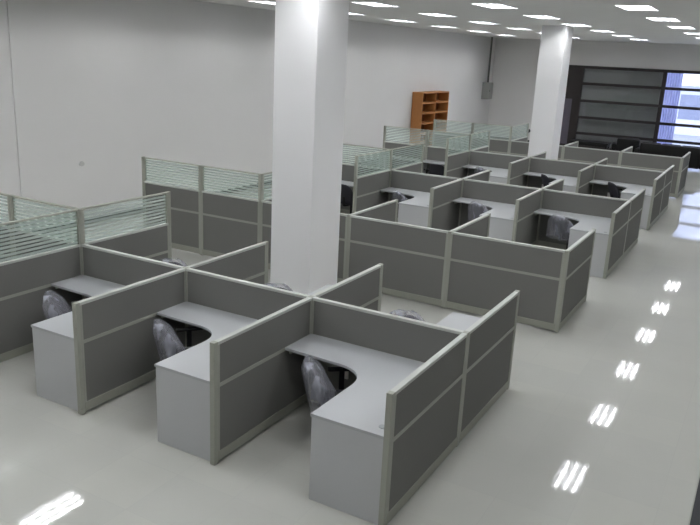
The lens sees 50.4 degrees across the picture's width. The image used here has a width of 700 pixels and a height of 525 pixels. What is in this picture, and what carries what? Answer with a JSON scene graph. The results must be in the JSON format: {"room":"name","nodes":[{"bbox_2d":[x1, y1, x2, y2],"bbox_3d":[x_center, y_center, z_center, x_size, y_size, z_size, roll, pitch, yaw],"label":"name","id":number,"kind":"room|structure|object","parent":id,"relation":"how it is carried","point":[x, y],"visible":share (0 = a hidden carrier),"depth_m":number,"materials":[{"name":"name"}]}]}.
{"room":"open-plan office","nodes":[
{"label":"open-plan office","id":0,"kind":"room"},
{"bbox_2d":[0,0,495,228],"bbox_3d":[-2.543,-4.105,18.877,0.200,4.470,36.400,11,18,28],"label":"wall","id":1,"kind":"structure","parent":0,"point":[186,81],"depth_m":16.69,"materials":[{"name":"white paint"}]},
{"bbox_2d":[6,0,60,230],"bbox_3d":[-5.656,-2.697,13.346,0.030,4.469,0.800,11,18,28],"label":"column","id":2,"kind":"structure","parent":1,"relation":"attached to","point":[28,28],"depth_m":13.31,"materials":[{"name":"white paint"}]},
{"bbox_2d":[32,136,486,233],"bbox_3d":[-2.538,-1.983,19.412,0.045,0.100,36.000,11,18,28],"label":"baseboard","id":3,"kind":"structure","parent":1,"relation":"attached to","point":[137,210],"depth_m":15.48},
{"bbox_2d":[481,82,492,98],"bbox_3d":[6.120,-7.645,33.132,0.350,0.720,0.500,11,18,28],"label":"electrical box","id":4,"kind":"object","parent":1,"relation":"attached to","point":[487,87],"visible":1,"depth_m":32.95,"materials":[{"name":"grey metal"}]},
{"bbox_2d":[487,37,492,81],"bbox_3d":[6.168,-8.922,32.780,0.081,1.930,0.081,11,18,28],"label":"conduit pipe","id":5,"kind":"object","parent":4,"relation":"attached to","point":[491,37],"visible":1,"depth_m":32.75,"materials":[{"name":"metal"}]},
{"bbox_2d":[0,162,699,524],"bbox_3d":[5.328,-0.458,15.897,17.900,0.200,37.600,11,18,28],"label":"floor","id":6,"kind":"structure","parent":0,"point":[597,421],"depth_m":6.99,"materials":[{"name":"tile"}]},
{"bbox_2d":[43,290,76,317],"bbox_3d":[-2.983,0.743,8.227,0.742,0.875,0.643,-2,16,-15],"label":"office chair","id":7,"kind":"object","parent":6,"relation":"on","point":[57,306],"visible":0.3,"depth_m":8.04,"materials":[{"name":"black plastic"}]},
{"bbox_2d":[31,275,123,410],"bbox_3d":[-2.947,0.809,8.184,1.590,0.774,1.460,11,18,28],"label":"desk","id":8,"kind":"object","parent":6,"relation":"on","point":[53,338],"visible":0.42,"depth_m":7.41,"materials":[{"name":"laminate"}]},
{"bbox_2d":[31,275,123,340],"bbox_3d":[-2.929,0.453,8.084,1.590,0.026,1.460,11,18,28],"label":"countertop","id":9,"kind":"structure","parent":8,"relation":"on","point":[61,325],"depth_m":8.46,"materials":[{"name":"grey laminate"}]},
{"bbox_2d":[0,191,171,362],"bbox_3d":[-3.268,0.110,9.097,0.051,1.570,3.071,11,18,28],"label":"wall","id":10,"kind":"structure","parent":6,"relation":"on","point":[24,281],"depth_m":8.62,"materials":[{"name":"grey fabric"}]},
{"bbox_2d":[72,241,268,414],"bbox_3d":[-1.846,0.602,8.387,0.051,1.140,3.071,11,18,28],"label":"wall","id":11,"kind":"structure","parent":6,"relation":"on","point":[116,343],"depth_m":7.65,"materials":[{"name":"grey fabric"}]},
{"bbox_2d":[159,258,183,265],"bbox_3d":[-2.263,0.457,9.367,0.624,0.874,0.734,0,16,-11],"label":"office chair","id":12,"kind":"object","parent":6,"relation":"on","point":[164,259],"visible":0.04,"depth_m":9.52,"materials":[{"name":"black plastic"}]},
{"bbox_2d":[153,319,202,359],"bbox_3d":[-1.629,0.991,7.579,0.734,0.874,0.624,-4,17,-22],"label":"office chair","id":13,"kind":"object","parent":6,"relation":"on","point":[171,349],"visible":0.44,"depth_m":7.31,"materials":[{"name":"black fabric"}]},
{"bbox_2d":[154,302,256,460],"bbox_3d":[-1.514,1.094,7.416,1.590,0.774,1.460,11,18,28],"label":"desk","id":14,"kind":"object","parent":6,"relation":"on","point":[183,378],"visible":0.59,"depth_m":6.66,"materials":[{"name":"laminate"}]},
{"bbox_2d":[154,302,256,383],"bbox_3d":[-1.497,0.739,7.316,1.590,0.026,1.460,11,18,28],"label":"countertop","id":15,"kind":"structure","parent":14,"relation":"on","point":[193,362],"depth_m":7.54,"materials":[{"name":"grey laminate"}]},
{"bbox_2d":[0,193,469,446],"bbox_3d":[-2.235,0.316,8.543,7.571,1.570,0.051,11,18,28],"label":"wall","id":16,"kind":"structure","parent":6,"relation":"on","point":[409,338],"depth_m":7.81,"materials":[{"name":"grey fabric"}]},
{"bbox_2d":[344,371,348,378],"bbox_3d":[-0.047,1.109,7.419,0.070,0.100,0.020,11,18,28],"label":"power outlet","id":17,"kind":"object","parent":16,"relation":"attached to","point":[346,372],"visible":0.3,"depth_m":7.41,"materials":[{"name":"white plastic"}]},
{"bbox_2d":[262,172,271,201],"bbox_3d":[-1.046,-0.850,12.886,0.051,1.570,1.620,11,18,28],"label":"wall","id":18,"kind":"structure","parent":6,"relation":"on","point":[267,199],"depth_m":12.14,"materials":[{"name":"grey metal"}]},
{"bbox_2d":[264,283,288,289],"bbox_3d":[-0.855,0.753,8.553,0.643,0.875,0.742,1,16,-6],"label":"office chair","id":19,"kind":"object","parent":6,"relation":"on","point":[268,284],"visible":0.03,"depth_m":8.71,"materials":[{"name":"black plastic"}]},
{"bbox_2d":[210,263,382,465],"bbox_3d":[-0.413,0.887,7.620,0.051,1.140,3.071,11,18,28],"label":"wall","id":20,"kind":"structure","parent":6,"relation":"on","point":[255,382],"depth_m":6.91,"materials":[{"name":"grey fabric"}]},
{"bbox_2d":[270,0,348,293],"bbox_3d":[-0.567,-1.548,10.136,0.650,4.469,0.770,11,18,28],"label":"column","id":21,"kind":"structure","parent":6,"relation":"on","point":[311,36],"depth_m":9.84,"materials":[{"name":"white paint"}]},
{"bbox_2d":[306,285,331,294],"bbox_3d":[-0.763,0.770,8.697,1.590,0.774,1.460,11,18,28],"label":"desk","id":22,"kind":"object","parent":6,"relation":"on","point":[326,286],"visible":0.1,"depth_m":8.93,"materials":[{"name":"laminate"}]},
{"bbox_2d":[304,355,349,409],"bbox_3d":[-0.086,1.289,6.782,0.742,0.875,0.643,0,16,-9],"label":"office chair","id":23,"kind":"object","parent":6,"relation":"on","point":[321,394],"visible":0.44,"depth_m":6.67,"materials":[{"name":"black fabric"}]},
{"bbox_2d":[341,184,352,213],"bbox_3d":[0.010,-1.271,15.882,0.586,0.878,0.666,15,20,37],"label":"office chair","id":24,"kind":"object","parent":6,"relation":"on","point":[346,191],"visible":0.49,"depth_m":15.61,"materials":[{"name":"black fabric"}]},
{"bbox_2d":[341,180,353,186],"bbox_3d":[0.154,-1.323,16.291,1.170,0.770,0.470,11,18,28],"label":"desk","id":25,"kind":"object","parent":6,"relation":"on","point":[348,183],"visible":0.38,"depth_m":16.28,"materials":[{"name":"grey laminate"}]},
{"bbox_2d":[285,334,423,524],"bbox_3d":[-0.082,1.380,6.648,1.590,0.774,1.460,11,18,28],"label":"desk","id":26,"kind":"object","parent":6,"relation":"on","point":[347,431],"visible":0.7,"depth_m":5.92,"materials":[{"name":"grey laminate"}]},
{"bbox_2d":[285,334,423,438],"bbox_3d":[-0.065,1.024,6.548,1.590,0.026,1.460,11,18,28],"label":"countertop","id":27,"kind":"structure","parent":26,"relation":"on","point":[360,407],"depth_m":6.57,"materials":[{"name":"grey laminate"}]},
{"bbox_2d":[141,156,568,332],"bbox_3d":[-0.426,-0.466,11.628,7.571,1.570,0.051,11,18,28],"label":"wall","id":28,"kind":"structure","parent":6,"relation":"on","point":[481,272],"depth_m":10.96,"materials":[{"name":"grey fabric"}]},
{"bbox_2d":[351,199,397,221],"bbox_3d":[0.376,-0.358,12.176,0.051,1.140,1.620,11,18,28],"label":"wall","id":29,"kind":"structure","parent":6,"relation":"on","point":[387,211],"depth_m":12.28,"materials":[{"name":"grey fabric"}]},
{"bbox_2d":[352,143,424,212],"bbox_3d":[0.878,-1.682,16.167,0.051,1.570,3.231,11,18,28],"label":"wall","id":30,"kind":"structure","parent":6,"relation":"on","point":[367,193],"depth_m":15.47,"materials":[{"name":"grey fabric"}]},
{"bbox_2d":[378,155,419,167],"bbox_3d":[1.391,-2.554,20.873,1.170,0.770,0.470,11,18,28],"label":"desk","id":31,"kind":"object","parent":6,"relation":"on","point":[382,159],"visible":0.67,"depth_m":20.87,"materials":[{"name":"glass"}]},
{"bbox_2d":[378,155,419,161],"bbox_3d":[1.409,-2.911,20.772,1.170,0.026,0.470,11,18,28],"label":"countertop","id":32,"kind":"structure","parent":31,"relation":"on","point":[383,156],"depth_m":20.69,"materials":[{"name":"clear glass"}]},
{"bbox_2d":[396,192,412,202],"bbox_3d":[1.220,-1.039,15.271,0.742,0.875,0.643,-3,17,-20],"label":"office chair","id":33,"kind":"object","parent":6,"relation":"on","point":[399,196],"visible":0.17,"depth_m":15.00,"materials":[{"name":"black plastic"}]},
{"bbox_2d":[380,187,429,226],"bbox_3d":[1.168,-0.969,15.199,1.590,0.774,1.460,11,18,28],"label":"desk","id":34,"kind":"object","parent":6,"relation":"on","point":[414,211],"visible":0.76,"depth_m":14.41,"materials":[{"name":"laminate"}]},
{"bbox_2d":[380,187,429,208],"bbox_3d":[1.185,-1.324,15.099,1.590,0.026,1.460,11,18,28],"label":"countertop","id":35,"kind":"structure","parent":34,"relation":"on","point":[421,199],"depth_m":15.16,"materials":[{"name":"grey laminate"}]},
{"bbox_2d":[391,309,419,320],"bbox_3d":[0.568,1.022,7.842,0.624,0.874,0.734,2,16,-1],"label":"office chair","id":36,"kind":"object","parent":6,"relation":"on","point":[398,311],"visible":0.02,"depth_m":8.00,"materials":[{"name":"black plastic"}]},
{"bbox_2d":[407,161,428,173],"bbox_3d":[1.791,-2.290,19.804,0.586,0.878,0.666,13,19,32],"label":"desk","id":37,"kind":"object","parent":6,"relation":"on","point":[408,162],"visible":0.09,"depth_m":19.49,"materials":[{"name":"black plastic"}]},
{"bbox_2d":[409,91,448,145],"bbox_3d":[2.993,-5.280,28.059,0.420,2.270,2.450,11,18,28],"label":"bookcase","id":38,"kind":"object","parent":6,"relation":"on","point":[427,106],"visible":0.62,"depth_m":27.84,"materials":[{"name":"orange wood"}]},
{"bbox_2d":[419,160,444,173],"bbox_3d":[2.494,-2.334,20.282,1.170,0.770,0.470,11,18,28],"label":"desk","id":39,"kind":"object","parent":6,"relation":"on","point":[425,162],"visible":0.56,"depth_m":20.34,"materials":[{"name":"laminate"}]},
{"bbox_2d":[419,160,444,164],"bbox_3d":[2.511,-2.692,20.181,1.170,0.026,0.470,11,18,28],"label":"countertop","id":40,"kind":"structure","parent":39,"relation":"on","point":[424,161],"depth_m":20.20,"materials":[{"name":"grey laminate"}]},
{"bbox_2d":[428,164,443,175],"bbox_3d":[2.331,-2.167,19.459,0.586,0.878,0.666,10,17,23],"label":"office chair","id":41,"kind":"object","parent":6,"relation":"on","point":[435,169],"visible":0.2,"depth_m":19.14,"materials":[{"name":"black fabric"}]},
{"bbox_2d":[378,290,519,524],"bbox_3d":[1.019,1.173,6.852,0.051,1.140,3.071,11,18,28],"label":"wall","id":42,"kind":"structure","parent":6,"relation":"on","point":[422,411],"depth_m":6.40,"materials":[{"name":"grey fabric"}]},
{"bbox_2d":[437,312,479,330],"bbox_3d":[0.669,1.055,7.929,1.590,0.774,1.460,11,18,28],"label":"desk","id":43,"kind":"object","parent":6,"relation":"on","point":[455,320],"visible":0.1,"depth_m":8.08,"materials":[{"name":"grey laminate"}]},
{"bbox_2d":[427,169,490,230],"bbox_3d":[2.301,-1.190,15.458,0.051,1.140,3.231,11,18,28],"label":"wall","id":44,"kind":"structure","parent":6,"relation":"on","point":[443,214],"depth_m":14.74,"materials":[{"name":"grey fabric"}]},
{"bbox_2d":[444,130,490,177],"bbox_3d":[3.172,-2.672,20.077,0.051,1.570,3.151,11,18,28],"label":"wall","id":45,"kind":"structure","parent":6,"relation":"on","point":[454,162],"depth_m":19.47,"materials":[{"name":"grey fabric"}]},
{"bbox_2d":[450,213,490,236],"bbox_3d":[1.808,-0.073,11.408,0.051,1.140,1.620,11,18,28],"label":"wall","id":46,"kind":"structure","parent":6,"relation":"on","point":[479,226],"depth_m":11.50,"materials":[{"name":"grey fabric"}]},
{"bbox_2d":[472,203,487,218],"bbox_3d":[2.655,-0.771,14.568,0.734,0.874,0.624,-7,19,-32],"label":"office chair","id":47,"kind":"object","parent":6,"relation":"on","point":[477,208],"visible":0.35,"depth_m":14.32,"materials":[{"name":"black plastic"}]},
{"bbox_2d":[453,197,514,240],"bbox_3d":[2.600,-0.683,14.431,1.590,0.774,1.460,11,18,28],"label":"desk","id":48,"kind":"object","parent":6,"relation":"on","point":[502,214],"visible":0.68,"depth_m":13.64,"materials":[{"name":"laminate"}]},
{"bbox_2d":[453,197,514,221],"bbox_3d":[2.617,-1.039,14.331,1.590,0.026,1.460,11,18,28],"label":"countertop","id":49,"kind":"structure","parent":48,"relation":"on","point":[502,211],"depth_m":14.41,"materials":[{"name":"grey laminate"}]},
{"bbox_2d":[462,165,507,183],"bbox_3d":[3.508,-1.980,19.189,1.590,0.774,1.460,11,18,28],"label":"desk","id":50,"kind":"object","parent":6,"relation":"on","point":[497,175],"visible":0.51,"depth_m":18.79,"materials":[{"name":"laminate"}]},
{"bbox_2d":[340,144,631,259],"bbox_3d":[2.452,-1.348,15.252,6.251,1.570,0.051,11,18,28],"label":"wall","id":51,"kind":"structure","parent":6,"relation":"on","point":[593,205],"depth_m":14.86,"materials":[{"name":"grey fabric"}]},
{"bbox_2d":[511,123,528,141],"bbox_3d":[5.384,-3.628,23.849,0.051,1.570,1.760,11,18,28],"label":"wall","id":52,"kind":"structure","parent":6,"relation":"on","point":[524,139],"depth_m":24.16,"materials":[{"name":"grey fabric"}]},
{"bbox_2d":[382,126,665,218],"bbox_3d":[4.220,-2.473,19.549,7.571,1.570,0.051,11,18,28],"label":"wall","id":53,"kind":"structure","parent":6,"relation":"on","point":[628,175],"depth_m":19.24,"materials":[{"name":"grey fabric"}]},
{"bbox_2d":[507,151,545,186],"bbox_3d":[4.594,-2.180,19.368,0.051,1.140,3.151,11,18,28],"label":"wall","id":54,"kind":"structure","parent":6,"relation":"on","point":[516,169],"depth_m":18.68,"materials":[{"name":"grey fabric"}]},
{"bbox_2d":[512,178,563,244],"bbox_3d":[3.733,-0.904,14.690,0.051,1.140,3.231,11,18,28],"label":"wall","id":55,"kind":"structure","parent":6,"relation":"on","point":[525,224],"depth_m":13.97,"materials":[{"name":"grey fabric"}]},
{"bbox_2d":[541,174,554,186],"bbox_3d":[5.020,-1.737,18.393,0.666,0.878,0.586,0,16,-11],"label":"office chair","id":56,"kind":"object","parent":6,"relation":"on","point":[545,179],"visible":0.18,"depth_m":18.19,"materials":[{"name":"black plastic"}]},
{"bbox_2d":[523,172,576,192],"bbox_3d":[4.941,-1.694,18.422,1.590,0.774,1.460,11,18,28],"label":"desk","id":57,"kind":"object","parent":6,"relation":"on","point":[570,183],"visible":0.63,"depth_m":18.31,"materials":[{"name":"laminate"}]},
{"bbox_2d":[528,26,573,159],"bbox_3d":[5.568,-4.283,20.898,0.660,4.469,0.800,11,18,28],"label":"column","id":58,"kind":"structure","parent":6,"relation":"on","point":[556,41],"depth_m":20.45,"materials":[{"name":"white paint"}]},
{"bbox_2d":[432,119,683,197],"bbox_3d":[5.969,-3.229,22.532,7.571,1.570,0.051,11,18,28],"label":"wall","id":59,"kind":"structure","parent":6,"relation":"on","point":[626,159],"depth_m":22.02,"materials":[{"name":"grey fabric"}]},
{"bbox_2d":[546,214,572,249],"bbox_3d":[3.990,-0.473,13.736,0.742,0.875,0.643,-9,19,-35],"label":"office chair","id":60,"kind":"object","parent":6,"relation":"on","point":[561,226],"visible":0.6,"depth_m":13.51,"materials":[{"name":"black plastic"}]},
{"bbox_2d":[564,141,578,146],"bbox_3d":[6.806,-3.136,23.140,0.051,1.140,1.760,11,18,28],"label":"wall","id":61,"kind":"structure","parent":6,"relation":"on","point":[574,144],"depth_m":23.25,"materials":[{"name":"grey fabric"}]},
{"bbox_2d":[534,208,610,277],"bbox_3d":[4.033,-0.398,13.664,1.590,0.774,1.460,11,18,28],"label":"desk","id":62,"kind":"object","parent":6,"relation":"on","point":[586,223],"visible":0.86,"depth_m":12.89,"materials":[{"name":"laminate"}]},
{"bbox_2d":[534,208,610,235],"bbox_3d":[4.050,-0.754,13.563,1.590,0.026,1.460,11,18,28],"label":"countertop","id":63,"kind":"structure","parent":62,"relation":"on","point":[586,223],"depth_m":13.61,"materials":[{"name":"grey laminate"}]},
{"bbox_2d":[559,229,595,329],"bbox_3d":[3.241,0.212,10.640,0.051,1.140,1.620,11,18,28],"label":"wall","id":64,"kind":"structure","parent":6,"relation":"on","point":[581,251],"depth_m":10.58,"materials":[{"name":"grey fabric"}]},
{"bbox_2d":[569,139,610,149],"bbox_3d":[9.622,-4.589,29.894,1.500,0.560,0.700,11,18,28],"label":"sofa","id":65,"kind":"object","parent":6,"relation":"on","point":[581,142],"visible":0.73,"depth_m":29.60,"materials":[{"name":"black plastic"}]},
{"bbox_2d":[575,158,607,194],"bbox_3d":[6.026,-1.895,18.600,0.051,1.140,3.151,11,18,28],"label":"wall","id":66,"kind":"structure","parent":6,"relation":"on","point":[585,175],"depth_m":17.89,"materials":[{"name":"grey fabric"}]},
{"bbox_2d":[608,182,621,197],"bbox_3d":[6.409,-1.460,17.649,0.666,0.878,0.586,0,16,-11],"label":"office chair","id":67,"kind":"object","parent":6,"relation":"on","point":[613,189],"visible":0.3,"depth_m":17.44,"materials":[{"name":"black fabric"}]},
{"bbox_2d":[589,179,652,228],"bbox_3d":[6.373,-1.409,17.654,1.590,0.774,1.460,11,18,28],"label":"desk","id":68,"kind":"object","parent":6,"relation":"on","point":[631,190],"visible":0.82,"depth_m":16.89,"materials":[{"name":"laminate"}]},
{"bbox_2d":[589,179,652,196],"bbox_3d":[6.390,-1.765,17.553,1.590,0.026,1.460,11,18,28],"label":"countertop","id":69,"kind":"structure","parent":68,"relation":"on","point":[633,189],"depth_m":17.68,"materials":[{"name":"grey laminate"}]},
{"bbox_2d":[603,188,645,278],"bbox_3d":[5.166,-0.619,13.922,0.051,1.140,3.231,11,18,28],"label":"wall","id":70,"kind":"structure","parent":6,"relation":"on","point":[619,219],"depth_m":13.55,"materials":[{"name":"grey fabric"}]},
{"bbox_2d":[611,137,639,152],"bbox_3d":[10.760,-4.417,28.926,1.150,0.860,0.860,8,16,17],"label":"leather sofa","id":71,"kind":"object","parent":6,"relation":"on","point":[622,143],"visible":0.37,"depth_m":28.52,"materials":[{"name":"black leather"}]},
{"bbox_2d":[622,146,632,151],"bbox_3d":[8.239,-2.851,22.372,0.051,1.140,1.760,11,18,28],"label":"wall","id":72,"kind":"structure","parent":6,"relation":"on","point":[629,149],"depth_m":22.42,"materials":[{"name":"grey fabric"}]},
{"bbox_2d":[646,165,674,229],"bbox_3d":[7.459,-1.610,17.832,0.051,1.140,3.151,11,18,28],"label":"wall","id":73,"kind":"structure","parent":6,"relation":"on","point":[658,185],"depth_m":17.46,"materials":[{"name":"grey fabric"}]},
{"bbox_2d":[634,142,699,171],"bbox_3d":[11.743,-3.909,27.292,2.400,0.860,0.860,11,18,28],"label":"leather sofa","id":74,"kind":"object","parent":6,"relation":"on","point":[663,149],"visible":0.52,"depth_m":26.84,"materials":[{"name":"black leather"}]},
{"bbox_2d":[677,152,690,196],"bbox_3d":[9.671,-2.566,21.604,0.051,1.140,1.760,11,18,28],"label":"wall","id":75,"kind":"structure","parent":6,"relation":"on","point":[687,156],"depth_m":21.60,"materials":[{"name":"grey fabric"}]},
{"bbox_2d":[688,473,699,524],"bbox_3d":[2.864,2.575,4.108,2.157,0.124,6.600,11,18,28],"label":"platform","id":76,"kind":"object","parent":6,"relation":"on","point":[694,519],"visible":1,"depth_m":5.98,"materials":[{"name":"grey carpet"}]},
{"bbox_2d":[195,0,699,44],"bbox_3d":[5.543,-4.929,14.637,17.900,0.160,37.600,11,18,28],"label":"ceiling","id":77,"kind":"structure","parent":0,"point":[598,14],"depth_m":16.74,"materials":[{"name":"paint"}]},
{"bbox_2d":[250,1,274,4],"bbox_3d":[-1.660,-5.656,16.079,0.556,0.110,1.196,11,18,28],"label":"ceiling light","id":78,"kind":"object","parent":77,"relation":"attached to","point":[265,2],"visible":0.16,"depth_m":16.04,"materials":[{"name":"white plastic"}]},
{"bbox_2d":[351,2,396,6],"bbox_3d":[0.519,-5.222,14.911,0.556,0.110,1.196,11,18,28],"label":"ceiling light","id":79,"kind":"object","parent":77,"relation":"attached to","point":[363,3],"visible":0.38,"depth_m":15.05,"materials":[{"name":"white plastic"}]},
{"bbox_2d":[418,13,454,16],"bbox_3d":[2.095,-5.904,17.600,0.556,0.110,1.196,11,18,28],"label":"ceiling light","id":80,"kind":"object","parent":77,"relation":"attached to","point":[436,15],"visible":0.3,"depth_m":17.82,"materials":[{"name":"white plastic"}]},
{"bbox_2d":[473,22,495,23],"bbox_3d":[3.672,-6.585,20.288,0.556,0.110,1.196,11,18,28],"label":"ceiling light","id":81,"kind":"object","parent":77,"relation":"attached to","point":[473,22],"visible":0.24,"depth_m":20.48,"materials":[{"name":"white plastic"}]},
{"bbox_2d":[474,4,517,8],"bbox_3d":[2.689,-4.790,13.748,0.556,0.110,1.196,11,18,28],"label":"ceiling light","id":82,"kind":"object","parent":77,"relation":"attached to","point":[493,6],"visible":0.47,"depth_m":14.00,"materials":[{"name":"white plastic"}]},
{"bbox_2d":[523,15,558,18],"bbox_3d":[4.266,-5.471,16.436,0.556,0.110,1.196,11,18,28],"label":"ceiling light","id":83,"kind":"object","parent":77,"relation":"attached to","point":[537,17],"visible":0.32,"depth_m":16.66,"materials":[{"name":"white plastic"}]},
{"bbox_2d":[564,24,591,26],"bbox_3d":[5.842,-6.152,19.125,0.556,0.110,1.196,11,18,28],"label":"ceiling light","id":84,"kind":"object","parent":77,"relation":"attached to","point":[581,25],"visible":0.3,"depth_m":19.35,"materials":[{"name":"white plastic"}]},
{"bbox_2d":[591,30,616,32],"bbox_3d":[7.419,-6.834,21.813,0.556,0.110,1.196,11,18,28],"label":"ceiling light","id":85,"kind":"object","parent":77,"relation":"attached to","point":[591,30],"visible":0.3,"depth_m":21.95,"materials":[{"name":"white plastic"}]},
{"bbox_2d":[576,69,662,147],"bbox_3d":[11.296,-7.070,31.773,3.600,4.470,0.040,11,18,28],"label":"window blind","id":86,"kind":"object","parent":77,"relation":"hanging from","point":[589,92],"visible":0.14,"depth_m":31.73,"materials":[{"name":"grey fabric"}]},
{"bbox_2d":[613,35,632,36],"bbox_3d":[8.995,-7.515,24.501,0.556,0.110,1.196,11,18,28],"label":"ceiling light","id":87,"kind":"object","parent":77,"relation":"attached to","point":[613,35],"visible":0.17,"depth_m":24.84,"materials":[{"name":"white ceramic"}]},
{"bbox_2d":[614,5,658,10],"bbox_3d":[4.868,-4.356,12.580,0.556,0.110,1.196,11,18,28],"label":"ceiling light","id":88,"kind":"object","parent":77,"relation":"attached to","point":[625,7],"visible":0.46,"depth_m":12.80,"materials":[{"name":"white plastic"}]},
{"bbox_2d":[647,18,680,21],"bbox_3d":[6.445,-5.037,15.268,0.556,0.110,1.196,11,18,28],"label":"ceiling light","id":89,"kind":"object","parent":77,"relation":"attached to","point":[652,19],"visible":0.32,"depth_m":15.50,"materials":[{"name":"white plastic"}]},
{"bbox_2d":[657,73,682,143],"bbox_3d":[13.260,-6.714,30.845,0.704,4.464,0.075,11,18,28],"label":"curtain","id":90,"kind":"object","parent":77,"relation":"hanging from","point":[671,97],"visible":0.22,"depth_m":30.88,"materials":[{"name":"blue fabric"}]},
{"bbox_2d":[667,26,694,28],"bbox_3d":[8.021,-5.718,17.956,0.556,0.110,1.196,11,18,28],"label":"ceiling light","id":91,"kind":"object","parent":77,"relation":"attached to","point":[672,27],"visible":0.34,"depth_m":18.24,"materials":[{"name":"white plastic"}]},
{"bbox_2d":[487,38,699,139],"bbox_3d":[14.085,-6.440,30.012,17.500,4.470,0.200,11,18,28],"label":"wall","id":92,"kind":"structure","parent":0,"point":[515,64],"depth_m":32.92,"materials":[{"name":"white paint"}]},
{"bbox_2d":[487,136,528,141],"bbox_3d":[7.811,-5.535,33.793,3.360,0.100,0.015,11,18,28],"label":"baseboard","id":93,"kind":"structure","parent":92,"relation":"attached to","point":[487,136],"depth_m":34.27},
{"bbox_2d":[559,65,699,149],"bbox_3d":[14.016,-5.940,30.090,10.720,3.460,0.150,11,18,28],"label":"window","id":94,"kind":"structure","parent":92,"relation":"in","point":[575,83],"depth_m":31.68,"materials":[{"name":"black metal"}]},
{"label":"outside","id":95,"kind":"structure","parent":0,"visible":0},
{"bbox_2d":[672,134,699,146],"bbox_3d":[23.632,-6.969,42.791,21.000,0.150,28.600,11,18,28],"label":"ground","id":96,"kind":"structure","parent":95,"point":[675,136],"depth_m":41.17,"materials":[{"name":"white"}]},
{"bbox_2d":[674,74,699,135],"bbox_3d":[23.929,-11.678,42.669,26.000,9.000,5.500,11,18,28],"label":"building","id":97,"kind":"structure","parent":96,"relation":"on","point":[687,98],"depth_m":43.15,"materials":[{"name":"white"}]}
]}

